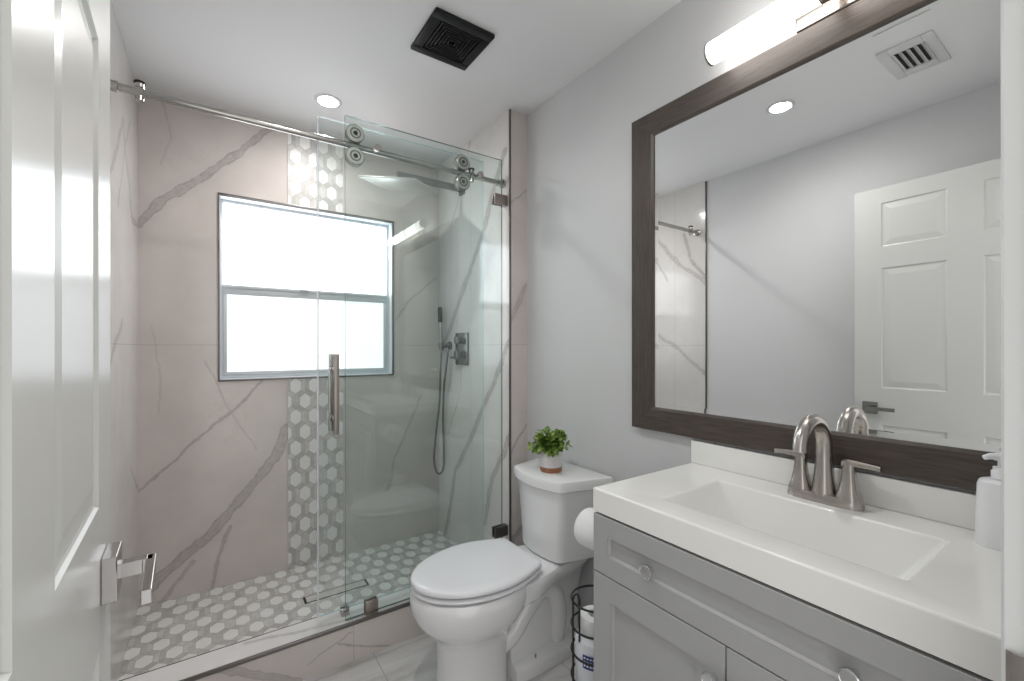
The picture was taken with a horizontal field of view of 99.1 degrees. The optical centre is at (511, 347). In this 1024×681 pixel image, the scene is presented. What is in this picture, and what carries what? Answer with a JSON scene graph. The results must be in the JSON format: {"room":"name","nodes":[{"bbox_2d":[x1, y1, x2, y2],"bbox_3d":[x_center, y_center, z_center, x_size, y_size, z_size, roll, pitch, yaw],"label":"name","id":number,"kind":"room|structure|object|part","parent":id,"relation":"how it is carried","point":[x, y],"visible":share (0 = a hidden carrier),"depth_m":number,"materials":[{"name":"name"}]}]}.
{"room":"bathroom","nodes":[
{"label":"bathroom","id":0,"kind":"room"},
{"bbox_2d":[110,0,137,680],"bbox_3d":[-1.489,0.033,1.664,0.010,2.440,0.828,0,0,-34],"label":"wall","id":1,"kind":"structure","parent":0,"point":[123,106],"depth_m":1.67,"materials":[{"name":"grey paint"}]},
{"bbox_2d":[117,531,456,680],"bbox_3d":[-0.897,1.198,2.141,1.504,0.001,0.708,0,0,-34],"label":"floor","id":2,"kind":"structure","parent":0,"point":[426,545],"depth_m":2.04,"materials":[{"name":"white tile"}]},
{"bbox_2d":[303,579,368,603],"bbox_3d":[-0.860,1.196,2.144,0.296,0.003,0.060,0,0,-34],"label":"linear drain","id":3,"kind":"object","parent":2,"relation":"on","point":[308,599],"visible":1,"depth_m":2.14,"materials":[{"name":"grey metal"}]},
{"bbox_2d":[138,98,438,607],"bbox_3d":[-1.101,0.033,2.522,1.620,2.440,0.150,0,0,-34],"label":"wall","id":4,"kind":"structure","parent":0,"point":[213,454],"depth_m":2.22,"materials":[{"name":"stone"}]},
{"bbox_2d":[218,192,393,381],"bbox_3d":[-1.135,-0.301,2.489,0.900,0.946,0.145,0,0,-34],"label":"window","id":5,"kind":"structure","parent":4,"relation":"in","point":[268,252],"depth_m":2.46,"materials":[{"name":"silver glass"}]},
{"bbox_3d":[-1.153,-0.527,2.515,0.854,0.444,0.006,0,0,-34],"label":"pane","id":6,"kind":"part","parent":5,"relation":"part of","materials":[{"name":"white glass"}]},
{"bbox_3d":[-1.140,-0.090,2.497,0.854,0.470,0.032,0,0,-34],"label":"sash","id":7,"kind":"part","parent":5,"relation":"part of","materials":[{"name":"grey glass"}]},
{"bbox_3d":[-1.143,-0.074,2.498,0.816,0.402,0.006,0,0,-34],"label":"pane","id":8,"kind":"part","parent":5,"relation":"part of","materials":[{"name":"white glass"}]},
{"bbox_2d":[288,377,342,569],"bbox_3d":[-1.089,0.685,2.434,0.285,1.026,0.001,0,0,-34],"label":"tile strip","id":9,"kind":"structure","parent":4,"relation":"attached to","point":[333,474],"depth_m":2.42,"materials":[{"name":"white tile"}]},
{"bbox_2d":[288,134,342,568],"bbox_3d":[-1.091,0.005,2.436,0.285,2.385,0.003,0,0,-34],"label":"trim","id":10,"kind":"structure","parent":4,"relation":"attached to","point":[340,419],"depth_m":2.43,"materials":[{"name":"grey tile"}]},
{"bbox_2d":[288,133,342,212],"bbox_3d":[-1.091,-0.981,2.434,0.285,0.413,0.001,0,0,-34],"label":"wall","id":11,"kind":"structure","parent":4,"relation":"attached to","point":[294,155],"depth_m":2.43,"materials":[{"name":"white tile"}]},
{"bbox_2d":[112,0,680,164],"bbox_3d":[-0.345,-1.238,1.423,1.850,0.100,2.818,0,0,-34],"label":"ceiling","id":12,"kind":"structure","parent":0,"point":[268,60],"depth_m":1.78,"materials":[{"name":"white paint"}]},
{"bbox_2d":[314,93,341,107],"bbox_3d":[-0.885,-1.183,2.104,0.124,0.008,0.124,0,0,-34],"label":"recessed light","id":13,"kind":"object","parent":12,"relation":"in","point":[326,100],"visible":1,"depth_m":2.09,"materials":[{"name":"white"}]},
{"bbox_2d":[411,7,494,70],"bbox_3d":[-0.232,-1.180,1.687,0.242,0.016,0.242,0,0,-34],"label":"exhaust fan","id":14,"kind":"object","parent":12,"relation":"attached to","point":[448,38],"visible":1,"depth_m":1.67,"materials":[{"name":"black plastic"}]},
{"bbox_2d":[424,21,479,61],"bbox_3d":[-0.232,-1.181,1.687,0.170,0.013,0.170,0,0,-34],"label":"grille","id":15,"kind":"object","parent":14,"relation":"attached to","point":[448,41],"depth_m":1.69,"materials":[{"name":"black plastic"}]},
{"bbox_2d":[303,633,575,680],"bbox_3d":[0.046,1.302,0.855,1.850,0.100,2.260,0,0,-34],"label":"floor","id":16,"kind":"structure","parent":0,"point":[414,658],"depth_m":1.71,"materials":[{"name":"tile"}]},
{"bbox_2d":[123,588,424,680],"bbox_3d":[-0.664,1.177,1.799,1.504,0.152,0.120,0,0,-34],"label":"shower curb","id":17,"kind":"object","parent":16,"relation":"on","point":[308,659],"depth_m":1.67,"materials":[{"name":"stone"}]},
{"bbox_2d":[340,604,348,616],"bbox_3d":[-0.692,1.086,1.804,0.030,0.030,0.036,0,0,-34],"label":"guide","id":18,"kind":"object","parent":17,"relation":"on","point":[342,607],"visible":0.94,"depth_m":1.79,"materials":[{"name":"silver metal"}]},
{"bbox_2d":[410,457,612,680],"bbox_3d":[-0.028,0.883,1.701,0.749,0.737,0.428,0,0,-34],"label":"toilet","id":19,"kind":"object","parent":16,"relation":"on","point":[497,609],"visible":0.99,"depth_m":1.65,"materials":[{"name":"white ceramic"}]},
{"bbox_3d":[-0.147,0.842,1.619,0.456,0.020,0.366,0,0,-34],"label":"seat","id":20,"kind":"part","parent":19,"relation":"part of","materials":[{"name":"white plastic"}]},
{"bbox_3d":[-0.148,0.817,1.619,0.458,0.029,0.370,0,0,-34],"label":"lid","id":21,"kind":"part","parent":19,"relation":"part of","materials":[{"name":"white plastic"}]},
{"bbox_2d":[527,426,571,472],"bbox_3d":[0.162,0.423,1.830,0.183,0.184,0.201,0,0,-34],"label":"potted plant","id":22,"kind":"object","parent":19,"relation":"on","point":[549,446],"visible":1,"depth_m":1.80,"materials":[{"name":"green plant"}]},
{"bbox_3d":[0.163,0.461,1.826,0.094,0.067,0.094,0,0,-34],"label":"pot","id":23,"kind":"part","parent":22,"relation":"part of","materials":[{"name":"white ceramic"}]},
{"bbox_3d":[0.163,0.504,1.826,0.092,0.022,0.092,0,0,-34],"label":"pot","id":24,"kind":"part","parent":22,"relation":"part of","materials":[{"name":"wood"}]},
{"bbox_3d":[0.175,0.703,1.840,0.235,0.292,0.400,0,0,-34],"label":"tank","id":25,"kind":"part","parent":19,"relation":"part of","materials":[{"name":"white ceramic"}]},
{"bbox_3d":[0.173,0.536,1.839,0.261,0.043,0.428,0,0,-34],"label":"tank lid","id":26,"kind":"part","parent":19,"relation":"part of","materials":[{"name":"white ceramic"}]},
{"bbox_2d":[570,584,593,680],"bbox_3d":[0.255,0.995,1.339,0.156,0.514,0.156,0,0,-34],"label":"stand","id":27,"kind":"object","parent":16,"relation":"on","point":[572,596],"visible":0.37,"depth_m":1.31,"materials":[{"name":"black metal"}]},
{"bbox_3d":[0.255,1.195,1.339,0.116,0.100,0.116,0,0,-34],"label":"toilet roll","id":28,"kind":"object","parent":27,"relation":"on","visible":0},
{"bbox_3d":[0.255,1.094,1.339,0.116,0.100,0.116,0,0,-34],"label":"toilet roll","id":29,"kind":"object","parent":28,"relation":"on","visible":0},
{"bbox_2d":[575,630,593,680],"bbox_3d":[0.255,0.954,1.339,0.122,0.178,0.123,0,0,-34],"label":"roll","id":30,"kind":"object","parent":29,"relation":"on","point":[584,650],"visible":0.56,"depth_m":1.30,"materials":[{"name":"white paper"}]},
{"bbox_2d":[581,605,593,637],"bbox_3d":[0.255,0.840,1.339,0.092,0.048,0.092,0,0,-34],"label":"toilet roll","id":31,"kind":"object","parent":30,"relation":"on","point":[587,619],"visible":0.33,"depth_m":1.31,"materials":[{"name":"white paper"}]},
{"bbox_2d":[594,512,992,680],"bbox_3d":[0.626,0.848,0.990,0.494,0.808,0.788,0,0,-34],"label":"vanity cabinet","id":32,"kind":"object","parent":16,"relation":"on","point":[664,610],"visible":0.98,"depth_m":0.91,"materials":[{"name":"grey paint"}]},
{"bbox_3d":[0.324,0.531,1.036,0.028,0.034,0.034,0,0,-34],"label":"knob","id":33,"kind":"part","parent":32,"relation":"part of","materials":[{"name":"silver metal"}]},
{"bbox_3d":[0.335,0.882,1.044,0.019,0.551,0.371,0,0,-34],"label":"door","id":34,"kind":"part","parent":32,"relation":"part of","materials":[{"name":"grey paint"}]},
{"bbox_3d":[0.408,0.680,0.894,0.028,0.034,0.034,0,0,-34],"label":"knob","id":35,"kind":"part","parent":32,"relation":"part of","materials":[{"name":"silver metal"}]},
{"bbox_3d":[0.558,0.882,0.718,0.019,0.551,0.412,0,0,-34],"label":"door","id":36,"kind":"part","parent":32,"relation":"part of","materials":[{"name":"grey paint"}]},
{"bbox_2d":[593,440,1000,680],"bbox_3d":[0.638,0.407,0.999,0.469,0.200,0.792,0,0,-34],"label":"sink","id":37,"kind":"object","parent":32,"relation":"on","point":[910,568],"visible":0.97,"depth_m":0.92,"materials":[{"name":"white ceramic"}]},
{"bbox_2d":[774,414,882,511],"bbox_3d":[0.725,0.270,1.051,0.178,0.222,0.226,0,0,-34],"label":"faucet","id":38,"kind":"object","parent":37,"relation":"on","point":[823,490],"visible":1,"depth_m":1.06,"materials":[{"name":"silver metal"}]},
{"bbox_3d":[0.732,0.276,1.148,0.023,0.018,0.074,0,0,-34],"label":"lever","id":39,"kind":"part","parent":38,"relation":"part of","materials":[{"name":"silver metal"}]},
{"bbox_3d":[0.746,0.320,1.128,0.051,0.091,0.051,0,0,-34],"label":"handle","id":40,"kind":"part","parent":38,"relation":"part of","materials":[{"name":"silver metal"}]},
{"bbox_3d":[0.725,0.261,1.050,0.177,0.204,0.055,0,0,-34],"label":"spout","id":41,"kind":"part","parent":38,"relation":"part of","materials":[{"name":"silver metal"}]},
{"bbox_3d":[0.775,0.369,1.085,0.056,0.024,0.162,0,0,-34],"label":"plate","id":42,"kind":"part","parent":38,"relation":"part of","materials":[{"name":"silver metal"}]},
{"bbox_3d":[0.804,0.320,1.042,0.051,0.091,0.051,0,0,-34],"label":"handle","id":43,"kind":"part","parent":38,"relation":"part of","materials":[{"name":"silver metal"}]},
{"bbox_3d":[0.818,0.276,1.022,0.023,0.018,0.074,0,0,-34],"label":"lever","id":44,"kind":"part","parent":38,"relation":"part of","materials":[{"name":"silver metal"}]},
{"bbox_2d":[975,453,1000,550],"bbox_3d":[0.939,0.292,0.836,0.071,0.178,0.071,0,0,-34],"label":"soap dispenser","id":45,"kind":"object","parent":37,"relation":"on","point":[988,489],"visible":0.56,"depth_m":0.83,"materials":[{"name":"white plastic"}]},
{"bbox_3d":[0.549,0.532,0.706,0.028,0.034,0.034,0,0,-34],"label":"knob","id":46,"kind":"part","parent":32,"relation":"part of","materials":[{"name":"silver metal"}]},
{"bbox_3d":[0.264,0.552,1.303,0.040,0.040,0.136,0,0,-34],"label":"toilet roll holder","id":47,"kind":"object","parent":32,"relation":"attached to","visible":0},
{"bbox_2d":[574,508,596,550],"bbox_3d":[0.261,0.552,1.307,0.114,0.114,0.102,0,0,-34],"label":"toilet roll","id":48,"kind":"object","parent":47,"relation":"hanging from","point":[584,523],"visible":0.38,"depth_m":1.29,"materials":[{"name":"white paper"}]},
{"bbox_2d":[439,109,526,545],"bbox_3d":[-0.200,0.032,2.546,0.106,2.440,0.828,0,0,-34],"label":"wall","id":49,"kind":"structure","parent":0,"point":[460,217],"depth_m":2.38,"materials":[{"name":"stone"}]},
{"bbox_2d":[120,591,394,680],"bbox_3d":[-0.698,1.104,1.849,1.504,0.009,0.004,0,0,-34],"label":"trim","id":50,"kind":"structure","parent":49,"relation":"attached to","point":[394,591],"depth_m":1.59,"materials":[{"name":"silver metal"}]},
{"bbox_2d":[179,601,409,680],"bbox_3d":[-0.631,1.104,1.751,1.504,0.013,0.011,0,0,-34],"label":"trim","id":51,"kind":"structure","parent":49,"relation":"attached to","point":[343,626],"depth_m":1.62,"materials":[{"name":"silver metal"}]},
{"bbox_2d":[110,79,505,187],"bbox_3d":[-0.664,-0.835,1.797,1.503,0.066,0.044,0,0,-34],"label":"shower rail","id":52,"kind":"object","parent":49,"relation":"attached to","point":[139,91],"visible":0.82,"depth_m":1.63,"materials":[{"name":"silver metal"}]},
{"bbox_2d":[318,116,483,616],"bbox_3d":[-0.462,0.076,1.962,0.770,2.004,0.114,0,0,-34],"label":"door","id":53,"kind":"structure","parent":52,"relation":"hanging from","point":[354,133],"depth_m":1.80,"materials":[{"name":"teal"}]},
{"bbox_3d":[-0.745,0.188,1.806,0.018,0.320,0.052,0,0,-34],"label":"pull handle","id":54,"kind":"part","parent":53,"relation":"part of","materials":[{"name":"silver metal"}]},
{"bbox_3d":[-0.709,0.188,1.755,0.018,0.320,0.052,0,0,-34],"label":"pull handle","id":55,"kind":"part","parent":53,"relation":"part of","materials":[{"name":"silver metal"}]},
{"bbox_2d":[358,171,464,195],"bbox_3d":[-0.529,-0.902,2.420,0.452,0.126,0.446,0,0,10],"label":"shower head","id":56,"kind":"object","parent":49,"relation":"attached to","point":[403,182],"visible":0.93,"depth_m":2.38},
{"bbox_3d":[-0.606,-0.879,2.367,0.319,0.081,0.314,0,0,10],"label":"head plate","id":57,"kind":"part","parent":56,"relation":"part of","materials":[{"name":"silver metal"}]},
{"bbox_3d":[-0.458,-0.924,2.468,0.406,0.083,0.060,0,0,-34],"label":"arm","id":58,"kind":"part","parent":56,"relation":"part of","materials":[{"name":"grey metal"}]},
{"bbox_2d":[345,115,507,619],"bbox_3d":[-0.354,0.083,1.981,0.778,2.034,0.048,0,0,-34],"label":"fixed glass panel","id":59,"kind":"object","parent":49,"relation":"attached to","point":[501,530],"visible":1,"depth_m":2.14,"materials":[{"name":"grey"}]},
{"bbox_2d":[433,307,451,474],"bbox_3d":[-0.423,0.274,2.732,0.129,1.060,0.074,0,0,24],"label":"shower","id":60,"kind":"object","parent":49,"relation":"attached to","point":[441,344],"visible":1,"depth_m":2.75,"materials":[{"name":"grey metal"}]},
{"bbox_2d":[450,332,468,364],"bbox_3d":[-0.312,0.009,2.569,0.052,0.190,0.150,0,0,-34],"label":"shower valve","id":61,"kind":"object","parent":49,"relation":"attached to","point":[461,340],"visible":1,"depth_m":2.55,"materials":[{"name":"grey metal"}]},
{"bbox_3d":[-0.330,0.047,2.584,0.040,0.048,0.102,0,0,-34],"label":"knob","id":62,"kind":"part","parent":61,"relation":"part of","materials":[{"name":"grey metal"}]},
{"bbox_3d":[-0.314,-0.041,2.562,0.040,0.040,0.040,0,0,-34],"label":"knob","id":63,"kind":"part","parent":61,"relation":"part of","materials":[{"name":"grey metal"}]},
{"bbox_2d":[509,109,510,541],"bbox_3d":[-0.010,-0.043,2.176,0.009,2.286,0.009,0,0,-34],"label":"trim","id":64,"kind":"structure","parent":49,"relation":"attached to","point":[509,109],"depth_m":2.17,"materials":[{"name":"silver metal"}]},
{"bbox_2d":[527,0,975,606],"bbox_3d":[0.370,0.082,1.912,0.120,2.540,2.818,0,0,-34],"label":"wall","id":65,"kind":"structure","parent":0,"point":[579,140],"depth_m":1.81,"materials":[{"name":"grey paint"}]},
{"bbox_2d":[703,0,858,65],"bbox_3d":[0.792,-0.910,1.077,0.126,0.128,0.618,0,0,-34],"label":"vanity light","id":66,"kind":"object","parent":65,"relation":"attached to","point":[807,13],"visible":0.96,"depth_m":1.16,"materials":[{"name":"frosted white glass"},{"name":"brushed nickel"}]},
{"bbox_3d":[0.810,-0.913,1.094,0.075,0.122,0.200,0,0,-34],"label":"plate","id":67,"kind":"part","parent":66,"relation":"part of","materials":[{"name":"silver metal"}]},
{"bbox_2d":[632,0,1000,490],"bbox_3d":[0.751,-0.274,1.224,0.025,1.143,1.034,0,0,-34],"label":"wall mirror","id":68,"kind":"object","parent":65,"relation":"attached to","point":[816,221],"visible":0.82,"depth_m":1.11,"materials":[{"name":"brown mirror"}]},
{"bbox_3d":[0.486,-0.274,1.612,0.025,1.143,0.095,0,0,-34],"label":"frame rail","id":69,"kind":"part","parent":68,"relation":"part of","materials":[{"name":"brown wood"}]},
{"bbox_3d":[0.751,-0.804,1.224,0.025,0.083,1.034,0,0,-34],"label":"frame rail","id":70,"kind":"part","parent":68,"relation":"part of","materials":[{"name":"brown wood"}]},
{"bbox_3d":[0.752,0.256,1.224,0.025,0.083,1.034,0,0,-34],"label":"frame rail","id":71,"kind":"part","parent":68,"relation":"part of","materials":[{"name":"brown wood"}]},
{"bbox_2d":[691,440,975,529],"bbox_3d":[0.824,0.344,1.125,0.020,0.074,0.792,0,0,-34],"label":"backsplash","id":72,"kind":"structure","parent":65,"relation":"attached to","point":[954,507],"depth_m":1.04,"materials":[{"name":"white stone"}]},
{"bbox_3d":[0.418,0.032,0.301,1.620,2.440,0.106,0,0,-34],"label":"wall","id":73,"kind":"structure","parent":0,"visible":0},
{"bbox_2d":[0,0,155,680],"bbox_3d":[-0.360,0.225,0.341,0.154,2.035,0.773,0,0,-41],"label":"door","id":74,"kind":"structure","parent":73,"relation":"in","point":[62,572],"depth_m":0.38,"materials":[{"name":"white paint"},{"name":"satin nickel"}]},
{"bbox_3d":[-0.546,0.306,0.596,0.016,0.060,0.060,0,0,-37],"label":"lever handle","id":75,"kind":"part","parent":74,"relation":"part of","materials":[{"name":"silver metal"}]},
{"bbox_3d":[-0.494,0.305,0.572,0.041,0.020,0.119,0,0,-37],"label":"lever","id":76,"kind":"part","parent":74,"relation":"part of","materials":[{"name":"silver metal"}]},
{"bbox_2d":[1001,0,1023,680],"bbox_3d":[0.562,0.189,0.411,0.073,2.125,0.135,0,0,-34],"label":"trim","id":77,"kind":"structure","parent":73,"relation":"attached to","point":[1012,11],"depth_m":0.45,"materials":[{"name":"grey"}]},
{"bbox_3d":[0.520,0.334,0.427,0.006,0.065,0.051,0,0,-28],"label":"strike plate","id":78,"kind":"part","parent":77,"relation":"part of","materials":[{"name":"silver metal"}]}
]}

